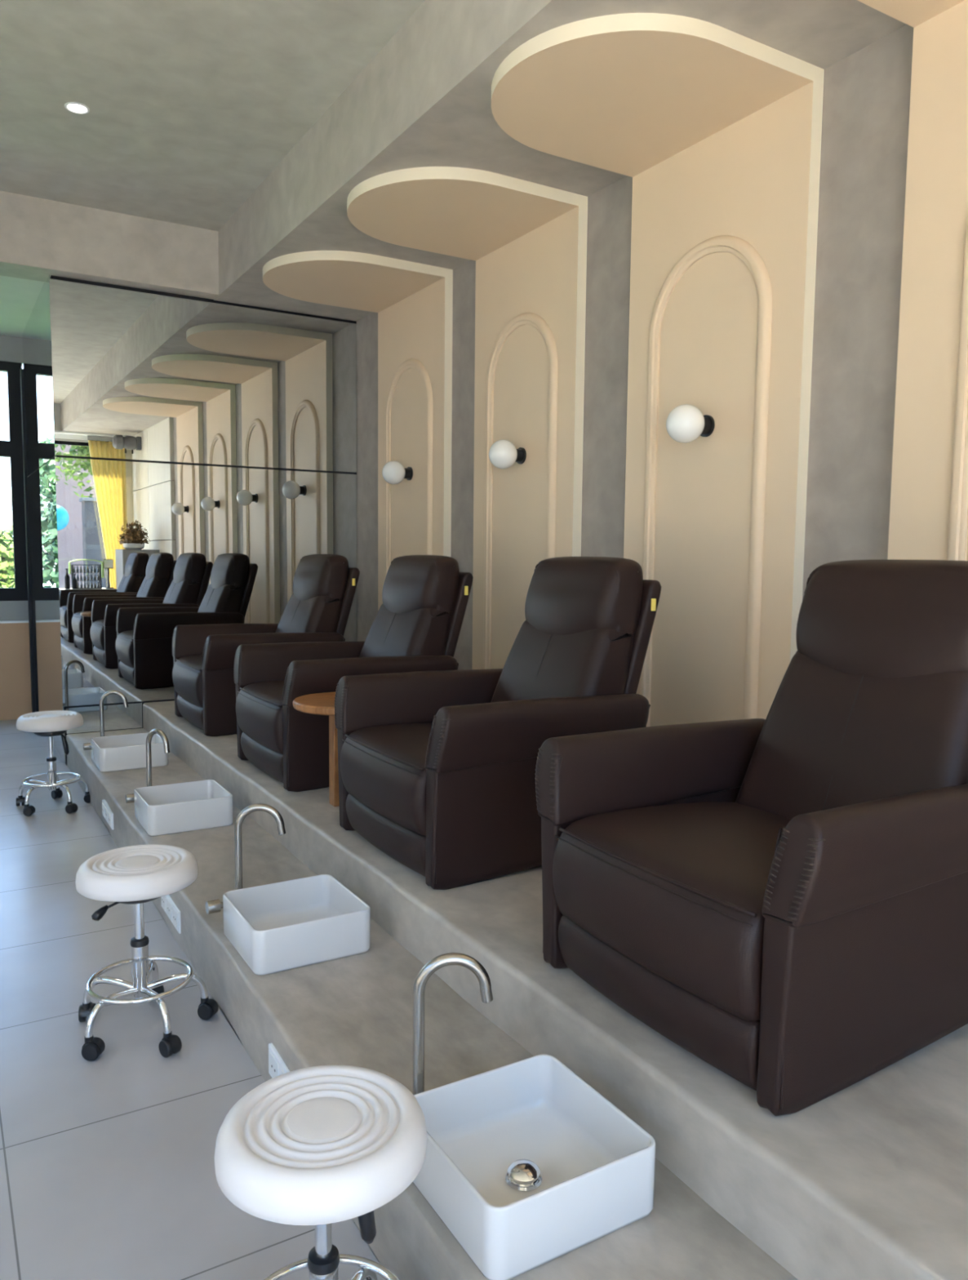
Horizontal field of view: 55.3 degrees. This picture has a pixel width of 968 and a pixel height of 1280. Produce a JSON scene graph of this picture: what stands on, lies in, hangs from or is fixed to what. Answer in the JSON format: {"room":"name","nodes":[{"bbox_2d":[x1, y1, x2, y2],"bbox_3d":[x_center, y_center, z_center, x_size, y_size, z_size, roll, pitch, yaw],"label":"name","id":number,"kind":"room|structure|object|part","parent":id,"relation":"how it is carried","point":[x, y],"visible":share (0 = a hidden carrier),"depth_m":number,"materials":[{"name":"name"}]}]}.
{"room":"salon","nodes":[
{"label":"salon","id":0,"kind":"room"},
{"bbox_2d":[0,335,22,365],"bbox_3d":[-5.599,-1.188,7.118,3.732,4.060,0.200,-3,6,-31],"label":"wall","id":1,"kind":"structure","parent":0,"point":[11,347],"depth_m":7.83,"materials":[{"name":"grey paint"}]},
{"bbox_2d":[0,360,27,600],"bbox_3d":[-5.427,-1.294,7.152,3.370,2.030,0.070,-3,6,-31],"label":"window","id":2,"kind":"structure","parent":1,"relation":"in","point":[12,448],"depth_m":7.95,"materials":[{"name":"black metal"}]},
{"bbox_2d":[0,600,28,621],"bbox_3d":[-5.433,-0.173,7.245,3.370,0.220,0.120,-3,6,-31],"label":"trim","id":3,"kind":"structure","parent":1,"relation":"attached to","point":[9,610],"depth_m":7.99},
{"bbox_2d":[0,620,28,623],"bbox_3d":[-5.449,-0.095,7.129,3.518,0.015,0.115,-3,6,-31],"label":"trim","id":4,"kind":"structure","parent":1,"relation":"attached to","point":[7,621],"depth_m":7.92,"materials":[{"name":"white paint"}]},
{"bbox_2d":[0,622,31,720],"bbox_3d":[-5.457,0.328,7.174,3.518,0.835,0.100,-3,6,-31],"label":"wall panel","id":5,"kind":"object","parent":1,"relation":"attached to","point":[15,701],"depth_m":7.96,"materials":[{"name":"beige paint"}]},
{"bbox_2d":[0,719,386,1279],"bbox_3d":[-1.774,1.230,2.947,5.866,0.120,11.650,-3,6,-31],"label":"floor","id":6,"kind":"structure","parent":0,"point":[108,1172],"depth_m":2.49,"materials":[{"name":"tile"}]},
{"bbox_2d":[15,710,90,816],"bbox_3d":[-2.454,0.684,5.259,0.420,0.531,0.418,-1,5,-17],"label":"stool","id":7,"kind":"object","parent":6,"relation":"on","point":[51,723],"visible":0.99,"depth_m":5.19,"materials":[{"name":"white plastic"}]},
{"bbox_3d":[-2.562,0.845,5.256,0.183,0.096,0.021,1,5,1],"label":"leg","id":8,"kind":"part","parent":7,"relation":"part of","materials":[{"name":"silver metal"}]},
{"bbox_3d":[-2.491,0.855,5.155,0.021,0.096,0.183,2,6,19],"label":"leg","id":9,"kind":"part","parent":7,"relation":"part of","materials":[{"name":"silver metal"}]},
{"bbox_3d":[-2.453,0.458,5.219,0.344,0.074,0.344,-1,5,-17],"label":"seat","id":10,"kind":"part","parent":7,"relation":"part of","materials":[{"name":"white leather"}]},
{"bbox_3d":[-2.453,0.514,5.224,0.170,0.037,0.170,-1,5,-17],"label":"seat plate","id":11,"kind":"part","parent":7,"relation":"part of","materials":[{"name":"black plastic"}]},
{"bbox_3d":[-2.373,0.853,5.191,0.183,0.096,0.021,5,7,37],"label":"leg","id":12,"kind":"part","parent":7,"relation":"part of","materials":[{"name":"silver metal"}]},
{"bbox_3d":[-2.398,0.588,5.238,0.083,0.126,0.027,0,5,-1],"label":"height lever","id":13,"kind":"part","parent":7,"relation":"part of","materials":[{"name":"black plastic"}]},
{"bbox_3d":[-2.370,0.842,5.314,0.183,0.096,0.021,-3,6,-35],"label":"leg","id":14,"kind":"part","parent":7,"relation":"part of","materials":[{"name":"silver metal"}]},
{"bbox_2d":[75,844,218,1061],"bbox_3d":[-1.039,0.921,2.817,0.420,0.531,0.418,0,5,-7],"label":"stool","id":15,"kind":"object","parent":6,"relation":"on","point":[137,875],"visible":1,"depth_m":2.73,"materials":[{"name":"white leather"}]},
{"bbox_3d":[-1.093,0.788,2.718,0.028,0.042,0.138,4,6,29],"label":"height lever","id":16,"kind":"part","parent":15,"relation":"part of","materials":[{"name":"black plastic"}]},
{"bbox_3d":[-1.148,1.080,2.833,0.183,0.096,0.021,2,5,11],"label":"leg","id":17,"kind":"part","parent":15,"relation":"part of","materials":[{"name":"silver metal"}]},
{"bbox_3d":[-1.096,1.091,2.721,0.021,0.096,0.183,3,6,29],"label":"leg","id":18,"kind":"part","parent":15,"relation":"part of","materials":[{"name":"silver metal"}]},
{"bbox_3d":[-1.041,0.695,2.777,0.344,0.074,0.344,0,5,-7],"label":"seat","id":19,"kind":"part","parent":15,"relation":"part of","materials":[{"name":"white plastic"}]},
{"bbox_3d":[-1.042,0.751,2.782,0.170,0.037,0.170,0,5,-7],"label":"seat plate","id":20,"kind":"part","parent":15,"relation":"part of","materials":[{"name":"black plastic"}]},
{"bbox_3d":[-1.058,1.073,2.917,0.021,0.096,0.183,0,5,-7],"label":"leg","id":21,"kind":"part","parent":15,"relation":"part of","materials":[{"name":"silver metal"}]},
{"bbox_3d":[-0.974,1.091,2.736,0.021,0.096,0.183,-4,7,-43],"label":"leg","id":22,"kind":"part","parent":15,"relation":"part of","materials":[{"name":"silver metal"}]},
{"bbox_3d":[-0.950,1.080,2.857,0.183,0.096,0.021,-2,6,-25],"label":"leg","id":23,"kind":"part","parent":15,"relation":"part of","materials":[{"name":"silver metal"}]},
{"bbox_2d":[213,1065,426,1279],"bbox_3d":[-0.256,1.043,1.560,0.420,0.531,0.418,2,6,19],"label":"stool","id":24,"kind":"object","parent":6,"relation":"on","point":[322,1146],"visible":1,"depth_m":1.47,"materials":[{"name":"white leather"}]},
{"bbox_3d":[-0.235,1.196,1.659,0.021,0.096,0.183,2,6,19],"label":"leg","id":25,"kind":"part","parent":24,"relation":"part of","materials":[{"name":"silver metal"}]},
{"bbox_3d":[-0.217,0.947,1.544,0.073,0.126,0.027,1,5,3],"label":"height lever","id":26,"kind":"part","parent":24,"relation":"part of","materials":[{"name":"black plastic"}]},
{"bbox_2d":[142,700,967,1279],"bbox_3d":[0.430,0.955,3.361,1.636,0.395,8.350,-3,6,-31],"label":"platform","id":27,"kind":"object","parent":6,"relation":"on","point":[868,1180],"visible":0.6,"depth_m":1.87,"materials":[{"name":"grey concrete"}]},
{"bbox_2d":[171,554,359,736],"bbox_3d":[-1.382,-0.014,5.825,1.051,1.060,0.898,-3,6,-31],"label":"recliner","id":28,"kind":"object","parent":27,"relation":"on","point":[318,607],"visible":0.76,"depth_m":5.71,"materials":[{"name":"black leather"}]},
{"bbox_3d":[-1.628,0.270,6.139,0.833,0.432,0.074,-3,6,-31],"label":"armrest","id":29,"kind":"part","parent":28,"relation":"part of","materials":[{"name":"black leather"}]},
{"bbox_3d":[-1.546,0.233,5.751,0.675,0.256,0.656,-3,6,-31],"label":"seat","id":30,"kind":"part","parent":28,"relation":"part of","materials":[{"name":"black leather"}]},
{"bbox_3d":[-1.248,0.332,5.505,0.833,0.432,0.074,-3,6,-31],"label":"armrest","id":31,"kind":"part","parent":28,"relation":"part of","materials":[{"name":"black leather"}]},
{"bbox_3d":[-1.163,-0.063,5.951,0.350,0.521,0.644,-3,6,-31],"label":"backrest","id":32,"kind":"part","parent":28,"relation":"part of","materials":[{"name":"black leather"}]},
{"bbox_3d":[-1.042,-0.034,6.027,0.261,0.882,0.584,-3,6,-31],"label":"panel","id":33,"kind":"part","parent":28,"relation":"part of","materials":[{"name":"black leather"}]},
{"bbox_2d":[293,691,339,806],"bbox_3d":[-0.576,0.472,3.882,0.444,0.453,0.444,-3,6,-31],"label":"side table","id":34,"kind":"object","parent":27,"relation":"on","point":[323,703],"visible":0.44,"depth_m":3.85,"materials":[{"name":"brown wood"}]},
{"bbox_3d":[-0.614,0.488,3.889,0.060,0.418,0.060,-3,6,-31],"label":"leg","id":35,"kind":"part","parent":34,"relation":"part of","materials":[{"name":"brown wood"}]},
{"bbox_2d":[233,555,473,791],"bbox_3d":[-0.653,0.105,4.607,1.051,1.060,0.898,-3,6,-31],"label":"recliner","id":36,"kind":"object","parent":27,"relation":"on","point":[416,627],"visible":0.76,"depth_m":4.50,"materials":[{"name":"black leather"}]},
{"bbox_3d":[-0.899,0.389,4.921,0.833,0.432,0.074,-3,6,-31],"label":"armrest","id":37,"kind":"part","parent":36,"relation":"part of","materials":[{"name":"black leather"}]},
{"bbox_3d":[-0.817,0.351,4.532,0.675,0.256,0.656,-3,6,-31],"label":"seat","id":38,"kind":"part","parent":36,"relation":"part of","materials":[{"name":"black leather"}]},
{"bbox_3d":[-0.519,0.450,4.286,0.833,0.432,0.074,-3,6,-31],"label":"armrest","id":39,"kind":"part","parent":36,"relation":"part of","materials":[{"name":"black leather"}]},
{"bbox_3d":[-0.434,0.056,4.732,0.350,0.521,0.644,-3,6,-31],"label":"backrest","id":40,"kind":"part","parent":36,"relation":"part of","materials":[{"name":"black leather"}]},
{"bbox_3d":[-0.313,0.084,4.808,0.261,0.882,0.584,-3,6,-31],"label":"panel","id":41,"kind":"part","parent":36,"relation":"part of","materials":[{"name":"black leather"}]},
{"bbox_2d":[333,556,661,889],"bbox_3d":[0.056,0.220,3.422,1.051,1.060,0.898,-3,6,-31],"label":"recliner","id":42,"kind":"object","parent":27,"relation":"on","point":[437,771],"visible":0.88,"depth_m":3.21,"materials":[{"name":"black leather"}]},
{"bbox_3d":[-0.191,0.504,3.736,0.833,0.432,0.074,-3,6,-31],"label":"armrest","id":43,"kind":"part","parent":42,"relation":"part of","materials":[{"name":"black leather"}]},
{"bbox_3d":[-0.108,0.466,3.348,0.675,0.256,0.656,-3,6,-31],"label":"seat","id":44,"kind":"part","parent":42,"relation":"part of","materials":[{"name":"black leather"}]},
{"bbox_3d":[0.189,0.566,3.102,0.833,0.432,0.074,-3,6,-31],"label":"armrest","id":45,"kind":"part","parent":42,"relation":"part of","materials":[{"name":"black leather"}]},
{"bbox_3d":[0.274,0.171,3.548,0.350,0.521,0.644,-3,6,-31],"label":"backrest","id":46,"kind":"part","parent":42,"relation":"part of","materials":[{"name":"black leather"}]},
{"bbox_3d":[0.395,0.200,3.623,0.261,0.882,0.584,-3,6,-31],"label":"panel","id":47,"kind":"part","parent":42,"relation":"part of","materials":[{"name":"black leather"}]},
{"bbox_2d":[534,559,967,1115],"bbox_3d":[0.764,0.333,2.257,1.051,1.060,0.898,-3,6,-31],"label":"recliner","id":48,"kind":"object","parent":27,"relation":"on","point":[781,898],"visible":1,"depth_m":2.04,"materials":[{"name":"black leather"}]},
{"bbox_3d":[0.518,0.617,2.571,0.833,0.432,0.074,-3,6,-31],"label":"armrest","id":49,"kind":"part","parent":48,"relation":"part of","materials":[{"name":"black leather"}]},
{"bbox_3d":[0.600,0.580,2.183,0.675,0.256,0.656,-3,6,-31],"label":"seat","id":50,"kind":"part","parent":48,"relation":"part of","materials":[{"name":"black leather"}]},
{"bbox_3d":[0.982,0.284,2.383,0.350,0.521,0.644,-3,6,-31],"label":"backrest","id":51,"kind":"part","parent":48,"relation":"part of","materials":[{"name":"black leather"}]},
{"bbox_3d":[0.897,0.679,1.937,0.833,0.432,0.074,-3,6,-31],"label":"armrest","id":52,"kind":"part","parent":48,"relation":"part of","materials":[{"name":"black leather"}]},
{"bbox_2d":[28,275,357,764],"bbox_3d":[-2.471,-0.926,7.619,2.134,3.350,2.186,-3,6,-31],"label":"wall","id":53,"kind":"structure","parent":0,"point":[51,277],"depth_m":6.47,"materials":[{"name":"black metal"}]},
{"bbox_2d":[19,368,35,712],"bbox_3d":[-3.894,-0.793,7.884,0.024,2.970,0.060,-3,6,-31],"label":"trim","id":54,"kind":"structure","parent":53,"relation":"attached to","point":[21,371],"depth_m":7.86,"materials":[{"name":"black metal"}]},
{"bbox_2d":[22,275,55,476],"bbox_3d":[-3.354,-1.889,6.924,0.006,1.179,2.072,-3,6,-31],"label":"wall mirror","id":55,"kind":"object","parent":53,"relation":"attached to","point":[36,335],"visible":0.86,"depth_m":6.75,"materials":[{"name":"clear glass"}]},
{"bbox_2d":[27,457,65,762],"bbox_3d":[-3.370,-0.273,7.071,0.006,2.051,2.072,-3,6,-31],"label":"wall mirror","id":56,"kind":"object","parent":53,"relation":"attached to","point":[42,496],"visible":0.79,"depth_m":6.89,"materials":[{"name":"clear glass"}]},
{"bbox_2d":[65,702,142,733],"bbox_3d":[-2.621,0.539,6.381,0.491,0.176,0.006,-3,6,-31],"label":"wall mirror","id":57,"kind":"object","parent":53,"relation":"attached to","point":[116,717],"visible":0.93,"depth_m":6.40,"materials":[{"name":"clear glass"}]},
{"bbox_2d":[0,191,218,299],"bbox_3d":[-3.974,-2.680,5.296,4.780,0.725,0.330,-3,6,-31],"label":"beam","id":58,"kind":"structure","parent":53,"relation":"attached to","point":[40,238],"depth_m":6.02,"materials":[{"name":"grey paint"}]},
{"bbox_2d":[48,278,356,472],"bbox_3d":[-1.905,-1.821,6.581,2.140,1.126,0.008,-3,6,-31],"label":"wall mirror","id":59,"kind":"object","parent":53,"relation":"attached to","point":[136,375],"visible":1,"depth_m":6.51,"materials":[{"name":"clear glass"}]},
{"bbox_2d":[54,457,357,706],"bbox_3d":[-1.919,-0.418,6.708,2.140,1.662,0.006,-3,6,-31],"label":"wall mirror","id":60,"kind":"object","parent":53,"relation":"attached to","point":[146,550],"visible":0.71,"depth_m":6.51,"materials":[{"name":"clear glass"}]},
{"bbox_2d":[0,0,425,231],"bbox_3d":[-1.554,-2.498,1.236,4.780,0.300,9.120,-3,6,-31],"label":"ceiling","id":61,"kind":"structure","parent":0,"point":[193,104],"depth_m":4.42,"materials":[{"name":"grey paint"}]},
{"bbox_2d":[64,102,89,114],"bbox_3d":[-2.034,-2.657,4.616,0.116,0.007,0.116,-3,6,-31],"label":"recessed light","id":62,"kind":"object","parent":61,"relation":"in","point":[74,107],"visible":1,"depth_m":4.61,"materials":[{"name":"white paint"}]},
{"bbox_2d":[66,728,798,1279],"bbox_3d":[-0.465,1.085,2.838,0.555,0.215,8.350,-3,6,-31],"label":"step","id":63,"kind":"structure","parent":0,"point":[356,1010],"depth_m":2.44,"materials":[{"name":"grey concrete"}]},
{"bbox_2d":[83,689,128,750],"bbox_3d":[-2.275,0.505,5.553,0.260,0.409,0.067,-1,5,-18],"label":"faucet","id":64,"kind":"object","parent":63,"relation":"on","point":[86,746],"visible":0.83,"depth_m":5.54,"materials":[{"name":"silver metal"}]},
{"bbox_3d":[-2.346,0.636,5.540,0.106,0.041,0.042,-3,6,-31],"label":"mixer knob","id":65,"kind":"part","parent":64,"relation":"part of","materials":[{"name":"silver metal"}]},
{"bbox_3d":[-2.227,0.501,5.562,0.168,0.401,0.024,0,5,-6],"label":"spout","id":66,"kind":"part","parent":64,"relation":"part of","materials":[{"name":"silver metal"}]},
{"bbox_2d":[102,799,113,830],"bbox_3d":[-1.943,0.901,4.772,0.020,0.084,0.310,-3,6,-31],"label":"socket plate","id":67,"kind":"object","parent":63,"relation":"attached to","point":[107,813],"visible":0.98,"depth_m":4.74,"materials":[{"name":"white plastic"}]},
{"bbox_2d":[102,802,105,817],"bbox_3d":[-2.001,0.893,4.854,0.004,0.060,0.072,-3,6,-31],"label":"outlet","id":68,"kind":"object","parent":67,"relation":"attached to","point":[103,803],"depth_m":4.84,"materials":[{"name":"white plastic"}]},
{"bbox_2d":[104,807,107,822],"bbox_3d":[-1.950,0.901,4.768,0.004,0.060,0.072,-3,6,-31],"label":"outlet","id":69,"kind":"object","parent":67,"relation":"attached to","point":[105,808],"depth_m":4.76,"materials":[{"name":"white plastic"}]},
{"bbox_2d":[107,812,111,826],"bbox_3d":[-1.898,0.909,4.682,0.004,0.060,0.072,-3,6,-31],"label":"outlet","id":70,"kind":"object","parent":67,"relation":"attached to","point":[108,813],"depth_m":4.67,"materials":[{"name":"white plastic"}]},
{"bbox_2d":[90,732,168,772],"bbox_3d":[-2.086,0.655,5.428,0.375,0.137,0.370,-3,6,-31],"label":"sink","id":71,"kind":"object","parent":63,"relation":"on","point":[120,752],"visible":0.88,"depth_m":5.30,"materials":[{"name":"white ceramic"}]},
{"bbox_2d":[125,728,169,803],"bbox_3d":[-1.580,0.620,4.371,0.235,0.409,0.105,1,5,6],"label":"faucet","id":72,"kind":"object","parent":63,"relation":"on","point":[129,797],"visible":0.83,"depth_m":4.37,"materials":[{"name":"silver metal"}]},
{"bbox_3d":[-1.644,0.748,4.386,0.106,0.041,0.042,-3,6,-31],"label":"mixer knob","id":73,"kind":"part","parent":72,"relation":"part of","materials":[{"name":"silver metal"}]},
{"bbox_3d":[-1.538,0.618,4.360,0.168,0.401,0.024,4,6,35],"label":"spout","id":74,"kind":"part","parent":72,"relation":"part of","materials":[{"name":"silver metal"}]},
{"bbox_2d":[160,894,181,933],"bbox_3d":[-1.191,1.023,3.515,0.020,0.084,0.310,-3,6,-31],"label":"socket plate","id":75,"kind":"object","parent":63,"relation":"attached to","point":[173,913],"visible":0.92,"depth_m":3.48,"materials":[{"name":"white plastic"}]},
{"bbox_2d":[160,895,165,911],"bbox_3d":[-1.249,1.015,3.596,0.004,0.060,0.072,-3,6,-31],"label":"outlet","id":76,"kind":"object","parent":75,"relation":"attached to","point":[162,898],"depth_m":3.59,"materials":[{"name":"white plastic"}]},
{"bbox_2d":[166,898,171,919],"bbox_3d":[-1.198,1.023,3.511,0.004,0.060,0.072,-3,6,-31],"label":"outlet","id":77,"kind":"object","parent":75,"relation":"attached to","point":[168,900],"depth_m":3.50,"materials":[{"name":"white plastic"}]},
{"bbox_2d":[172,906,177,928],"bbox_3d":[-1.146,1.032,3.425,0.004,0.060,0.072,-3,6,-31],"label":"outlet","id":78,"kind":"object","parent":75,"relation":"attached to","point":[175,909],"depth_m":3.41,"materials":[{"name":"white plastic"}]},
{"bbox_2d":[133,779,233,835],"bbox_3d":[-1.389,0.768,4.263,0.375,0.137,0.365,-3,6,-31],"label":"sink","id":79,"kind":"object","parent":63,"relation":"on","point":[185,806],"visible":1,"depth_m":4.16,"materials":[{"name":"white ceramic"}]},
{"bbox_2d":[205,803,285,914],"bbox_3d":[-0.793,0.747,3.072,0.260,0.409,0.067,-1,5,-18],"label":"faucet","id":80,"kind":"object","parent":63,"relation":"on","point":[215,905],"visible":0.73,"depth_m":3.06,"materials":[{"name":"silver metal"}]},
{"bbox_3d":[-0.864,0.877,3.059,0.106,0.041,0.042,-3,6,-31],"label":"mixer knob","id":81,"kind":"part","parent":80,"relation":"part of","materials":[{"name":"silver metal"}]},
{"bbox_3d":[-0.746,0.742,3.081,0.168,0.401,0.024,0,5,-6],"label":"spout","id":82,"kind":"part","parent":80,"relation":"part of","materials":[{"name":"silver metal"}]},
{"bbox_2d":[268,1042,289,1078],"bbox_3d":[-0.495,1.136,2.351,0.020,0.084,0.310,-3,6,-31],"label":"socket plate","id":83,"kind":"object","parent":63,"relation":"attached to","point":[277,1066],"visible":0.3,"depth_m":2.42,"materials":[{"name":"white plastic"}]},
{"bbox_2d":[269,1051,279,1077],"bbox_3d":[-0.553,1.128,2.433,0.004,0.060,0.072,-3,6,-31],"label":"outlet","id":84,"kind":"object","parent":83,"relation":"attached to","point":[273,1055],"depth_m":2.43,"materials":[{"name":"white plastic"}]},
{"bbox_2d":[222,874,370,975],"bbox_3d":[-0.601,0.896,2.946,0.375,0.137,0.375,-3,6,-31],"label":"sink","id":85,"kind":"object","parent":63,"relation":"on","point":[274,927],"visible":1,"depth_m":2.87,"materials":[{"name":"white ceramic"}]},
{"bbox_2d":[413,952,493,1094],"bbox_3d":[-0.113,0.857,1.934,0.260,0.409,0.067,-1,5,-18],"label":"faucet","id":86,"kind":"object","parent":63,"relation":"on","point":[439,962],"visible":0.76,"depth_m":1.92,"materials":[{"name":"silver metal"}]},
{"bbox_2d":[412,1054,655,1279],"bbox_3d":[0.079,1.007,1.809,0.375,0.137,0.377,-3,6,-31],"label":"sink","id":87,"kind":"object","parent":63,"relation":"on","point":[526,1165],"visible":0.88,"depth_m":1.81,"materials":[{"name":"white ceramic"}]},
{"bbox_2d":[0,0,906,337],"bbox_3d":[-1.677,-2.418,2.708,6.066,0.730,11.750,-3,6,-31],"label":"ceiling","id":88,"kind":"structure","parent":0,"point":[424,99],"depth_m":4.05,"materials":[{"name":"grey paint"}]},
{"bbox_2d":[356,24,914,670],"bbox_3d":[0.852,-0.867,4.313,0.200,4.060,11.650,-3,6,-31],"label":"wall","id":89,"kind":"structure","parent":0,"point":[867,93],"depth_m":3.40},
{"bbox_2d":[262,250,453,610],"bbox_3d":[-0.910,-0.927,6.071,1.031,2.835,1.010,-3,6,-31],"label":"wall panel","id":90,"kind":"object","parent":89,"relation":"attached to","point":[412,301],"visible":0.7,"depth_m":6.04,"materials":[{"name":"beige paint"}]},
{"bbox_2d":[382,461,413,484],"bbox_3d":[-0.589,-1.126,6.221,0.200,0.156,0.156,-3,6,-31],"label":"wall sconce","id":91,"kind":"object","parent":90,"relation":"attached to","point":[393,472],"visible":1,"depth_m":6.16,"materials":[{"name":"white glass"}]},
{"bbox_3d":[-0.528,-0.773,6.315,0.026,2.244,0.700,-3,6,-31],"label":"arch molding","id":92,"kind":"part","parent":90,"relation":"part of","materials":[{"name":"beige paint"}]},
{"bbox_3d":[-0.491,-0.918,6.323,0.055,2.780,1.010,-3,6,-31],"label":"panel","id":93,"kind":"part","parent":90,"relation":"part of","materials":[{"name":"beige paint"}]},
{"bbox_2d":[346,166,587,669],"bbox_3d":[-0.200,-0.812,4.882,1.031,2.835,1.010,-3,6,-31],"label":"wall panel","id":94,"kind":"object","parent":89,"relation":"attached to","point":[526,241],"visible":0.78,"depth_m":4.92,"materials":[{"name":"beige paint"}]},
{"bbox_2d":[488,440,526,468],"bbox_3d":[0.122,-1.010,5.032,0.200,0.156,0.156,-3,6,-31],"label":"wall sconce","id":95,"kind":"object","parent":94,"relation":"attached to","point":[503,454],"visible":1,"depth_m":4.97,"materials":[{"name":"white glass"}]},
{"bbox_3d":[0.183,-0.658,5.126,0.026,2.244,0.700,-3,6,-31],"label":"arch molding","id":96,"kind":"part","parent":94,"relation":"part of","materials":[{"name":"beige paint"}]},
{"bbox_3d":[0.220,-0.803,5.134,0.055,2.780,1.010,-3,6,-31],"label":"panel","id":97,"kind":"part","parent":94,"relation":"part of","materials":[{"name":"beige paint"}]},
{"bbox_2d":[491,13,824,727],"bbox_3d":[0.527,-0.694,3.668,1.031,2.835,1.010,-3,6,-31],"label":"wall panel","id":98,"kind":"object","parent":89,"relation":"attached to","point":[717,130],"visible":0.72,"depth_m":3.69,"materials":[{"name":"beige paint"}]},
{"bbox_2d":[666,404,715,443],"bbox_3d":[0.849,-0.892,3.818,0.200,0.156,0.156,-3,6,-31],"label":"wall sconce","id":99,"kind":"object","parent":98,"relation":"attached to","point":[686,423],"visible":1,"depth_m":3.76,"materials":[{"name":"white glass"}]},
{"bbox_3d":[0.910,-0.540,3.912,0.026,2.244,0.700,-3,6,-31],"label":"arch molding","id":100,"kind":"part","parent":98,"relation":"part of","materials":[{"name":"beige paint"}]},
{"bbox_3d":[0.946,-0.685,3.919,0.055,2.780,1.010,-3,6,-31],"label":"panel","id":101,"kind":"part","parent":98,"relation":"part of","materials":[{"name":"beige paint"}]},
{"bbox_2d":[857,0,967,560],"bbox_3d":[1.281,-0.571,2.406,1.031,2.835,1.140,-3,6,-31],"label":"wall panel","id":102,"kind":"object","parent":89,"relation":"attached to","point":[929,509],"visible":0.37,"depth_m":2.98,"materials":[{"name":"beige paint"}]},
{"bbox_3d":[1.664,-0.417,2.650,0.026,2.244,0.700,-3,6,-31],"label":"arch molding","id":103,"kind":"part","parent":102,"relation":"part of","materials":[{"name":"beige paint"}]},
{"label":"outside","id":104,"kind":"structure","parent":0,"visible":0},
{"bbox_3d":[-13.867,-0.494,23.316,80.000,0.370,35.850,-3,6,-31],"label":"lawn","id":105,"kind":"structure","parent":104,"visible":0},
{"bbox_2d":[0,524,14,587],"bbox_3d":[-6.551,-0.610,13.127,1.214,2.044,1.531,5,7,40],"label":"tree","id":106,"kind":"object","parent":105,"relation":"on","point":[6,557],"visible":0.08,"depth_m":12.73,"materials":[{"name":"green plant"}]}
]}

